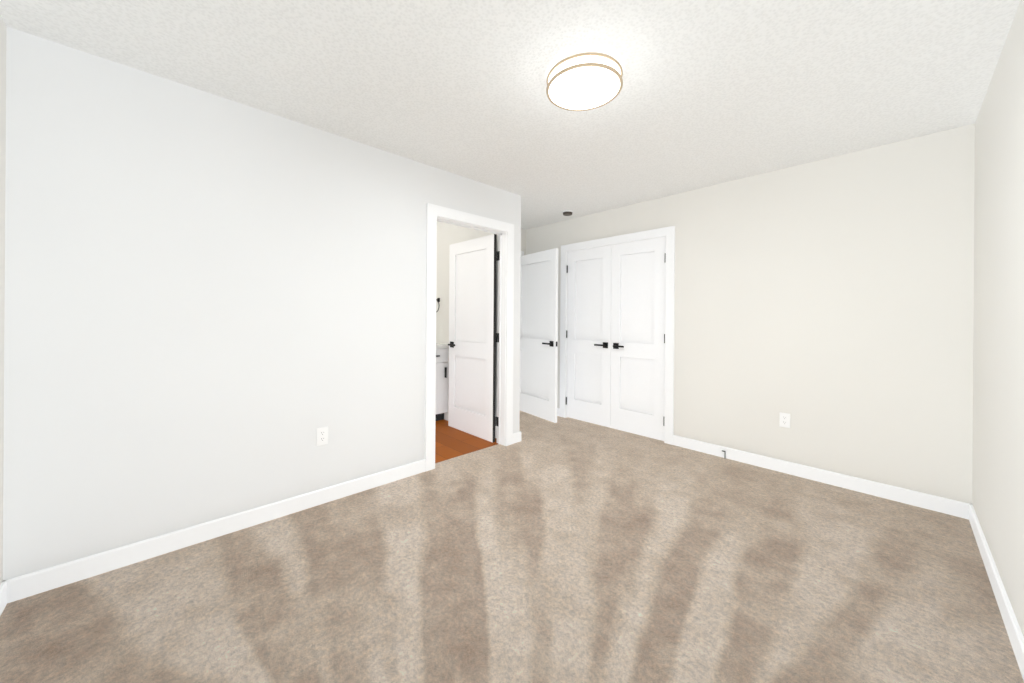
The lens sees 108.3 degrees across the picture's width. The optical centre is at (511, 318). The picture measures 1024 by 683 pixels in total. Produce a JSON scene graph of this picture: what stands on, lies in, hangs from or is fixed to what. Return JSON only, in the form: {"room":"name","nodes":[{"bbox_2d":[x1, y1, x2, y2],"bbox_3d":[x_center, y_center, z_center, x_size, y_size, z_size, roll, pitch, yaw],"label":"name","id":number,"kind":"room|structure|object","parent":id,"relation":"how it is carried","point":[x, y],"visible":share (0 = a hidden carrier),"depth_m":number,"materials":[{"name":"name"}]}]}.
{"room":"empty bedroom","nodes":[
{"label":"empty bedroom","id":0,"kind":"room"},
{"bbox_2d":[0,15,6,584],"bbox_3d":[-1.144,-0.008,0.424,0.115,2.440,3.030,0,0,-43],"label":"wall","id":1,"kind":"structure","parent":0,"point":[3,29],"depth_m":1.54,"materials":[{"name":"paint"}]},
{"bbox_2d":[0,578,11,615],"bbox_3d":[-1.154,1.164,0.520,0.014,0.095,2.890,0,0,-44],"label":"baseboard","id":2,"kind":"structure","parent":1,"relation":"attached to","point":[6,585],"depth_m":1.55,"materials":[{"name":"white wood"}]},
{"bbox_2d":[3,26,520,580],"bbox_3d":[-1.113,-0.008,2.622,3.185,2.440,0.115,0,0,-43],"label":"wall","id":3,"kind":"structure","parent":0,"point":[215,306],"depth_m":1.97,"materials":[{"name":"white paint"}]},
{"bbox_2d":[12,459,425,601],"bbox_3d":[-1.409,1.163,2.259,1.979,0.095,0.014,0,0,-44],"label":"baseboard","id":4,"kind":"structure","parent":3,"relation":"attached to","point":[56,576],"depth_m":1.96,"materials":[{"name":"white wood"}]},
{"bbox_2d":[316,426,327,445],"bbox_3d":[-1.241,0.771,2.420,0.070,0.115,0.008,0,0,-43],"label":"electrical outlet","id":5,"kind":"object","parent":3,"relation":"attached to","point":[322,435],"visible":1,"depth_m":2.42,"materials":[{"name":"white plastic"}]},
{"bbox_2d":[425,203,513,470],"bbox_3d":[-0.377,0.152,3.309,0.952,2.131,0.133,0,0,-44],"label":"door frame","id":6,"kind":"structure","parent":3,"relation":"attached to","point":[435,214],"depth_m":3.41,"materials":[{"name":"white wood"}]},
{"bbox_2d":[448,234,499,442],"bbox_3d":[-0.419,0.192,3.873,0.139,2.030,0.806,0,0,-43],"label":"door","id":7,"kind":"structure","parent":3,"relation":"in","point":[473,337],"depth_m":3.84,"materials":[{"name":"white paint"}]},
{"bbox_2d":[513,431,520,443],"bbox_3d":[-0.241,1.171,4.022,0.019,0.095,0.964,0,0,-44],"label":"baseboard","id":8,"kind":"structure","parent":3,"relation":"attached to","point":[516,436],"depth_m":3.64,"materials":[{"name":"white wood"}]},
{"bbox_2d":[435,419,497,462],"bbox_3d":[-1.175,1.237,3.680,1.575,0.050,1.575,0,0,-43],"label":"floor","id":9,"kind":"structure","parent":0,"point":[451,442],"depth_m":3.62,"materials":[{"name":"brown wood"}]},
{"bbox_2d":[435,343,448,420],"bbox_3d":[-1.367,0.682,4.168,1.182,1.056,0.592,0,0,-43],"label":"bathroom vanity","id":10,"kind":"object","parent":9,"relation":"on","point":[441,379],"visible":0.04,"depth_m":4.32,"materials":[{"name":"white paint"}]},
{"bbox_2d":[436,222,497,437],"bbox_3d":[-0.607,-0.004,4.318,0.115,2.440,1.650,0,0,-43],"label":"wall","id":11,"kind":"structure","parent":0,"point":[448,235],"depth_m":4.43,"materials":[{"name":"paint"}]},
{"bbox_2d":[0,0,1020,229],"bbox_3d":[-0.300,-1.272,3.122,5.040,0.100,5.795,0,0,-43],"label":"ceiling","id":12,"kind":"structure","parent":0,"point":[713,92],"depth_m":1.83,"materials":[{"name":"paint"}]},
{"bbox_2d":[562,210,572,215],"bbox_3d":[0.635,-1.199,4.221,0.124,0.033,0.124,0,0,-43],"label":"smoke detector","id":13,"kind":"object","parent":12,"relation":"attached to","point":[567,212],"visible":0.98,"depth_m":4.18,"materials":[{"name":"white plastic"}]},
{"bbox_2d":[546,50,622,110],"bbox_3d":[0.357,-1.168,1.836,0.373,0.100,0.373,0,0,-43],"label":"light fixture","id":14,"kind":"object","parent":12,"relation":"attached to","point":[584,80],"visible":1,"depth_m":1.76,"materials":[{"name":"white glass"}]},
{"bbox_2d":[0,411,1023,682],"bbox_3d":[-0.076,1.244,2.879,4.825,0.050,4.880,0,0,-43],"label":"floor","id":15,"kind":"structure","parent":0,"point":[562,549],"depth_m":1.66,"materials":[{"name":"beige carpet"}]},
{"bbox_2d":[521,229,525,254],"bbox_3d":[-0.234,-0.002,4.765,1.040,2.440,0.115,0,0,-43],"label":"wall","id":16,"kind":"structure","parent":0,"point":[523,239],"depth_m":5.05,"materials":[{"name":"paint"}]},
{"bbox_2d":[520,248,557,422],"bbox_3d":[0.270,0.197,4.633,0.217,2.030,0.834,0,0,-43],"label":"entry door","id":17,"kind":"structure","parent":16,"relation":"in","point":[538,333],"depth_m":4.55,"materials":[{"name":"white paint"}]},
{"bbox_2d":[526,124,974,503],"bbox_3d":[1.515,0.011,3.761,0.115,2.440,3.980,0,0,-43],"label":"wall","id":18,"kind":"structure","parent":0,"point":[827,304],"depth_m":2.75,"materials":[{"name":"paint"}]},
{"bbox_2d":[566,245,611,427],"bbox_3d":[0.881,0.201,4.334,0.087,2.030,0.616,0,0,-43],"label":"closet door","id":19,"kind":"structure","parent":18,"relation":"in","point":[588,337],"depth_m":4.33,"materials":[{"name":"white paint"}]},
{"bbox_2d":[560,226,674,444],"bbox_3d":[1.134,0.162,4.148,0.133,2.131,1.407,0,0,-44],"label":"door frame","id":20,"kind":"structure","parent":18,"relation":"attached to","point":[668,232],"depth_m":3.65,"materials":[{"name":"white wood"}]},
{"bbox_2d":[610,237,665,440],"bbox_3d":[1.306,0.204,3.886,0.087,2.030,0.616,0,0,-43],"label":"closet door","id":21,"kind":"structure","parent":18,"relation":"in","point":[637,399],"depth_m":3.88,"materials":[{"name":"white paint"}]},
{"bbox_2d":[779,412,789,427],"bbox_3d":[2.184,0.815,2.960,0.008,0.115,0.070,0,0,-43],"label":"electrical outlet","id":22,"kind":"object","parent":18,"relation":"attached to","point":[784,421],"visible":1,"depth_m":2.96,"materials":[{"name":"white plastic"}]},
{"bbox_2d":[673,435,968,517],"bbox_3d":[2.191,1.188,2.945,0.014,0.095,1.804,0,0,-44],"label":"baseboard","id":23,"kind":"structure","parent":18,"relation":"attached to","point":[919,499],"depth_m":2.73,"materials":[{"name":"white wood"}]},
{"bbox_2d":[972,0,1023,636],"bbox_3d":[1.434,0.010,0.861,4.225,2.440,0.115,0,0,-43],"label":"wall","id":24,"kind":"structure","parent":0,"point":[998,430],"depth_m":1.63,"materials":[{"name":"paint"}]},
{"bbox_2d":[964,502,1023,680],"bbox_3d":[1.340,1.182,0.868,4.110,0.095,0.014,0,0,-44],"label":"baseboard","id":25,"kind":"structure","parent":24,"relation":"attached to","point":[1015,635],"depth_m":1.58,"materials":[{"name":"white wood"}]}
]}

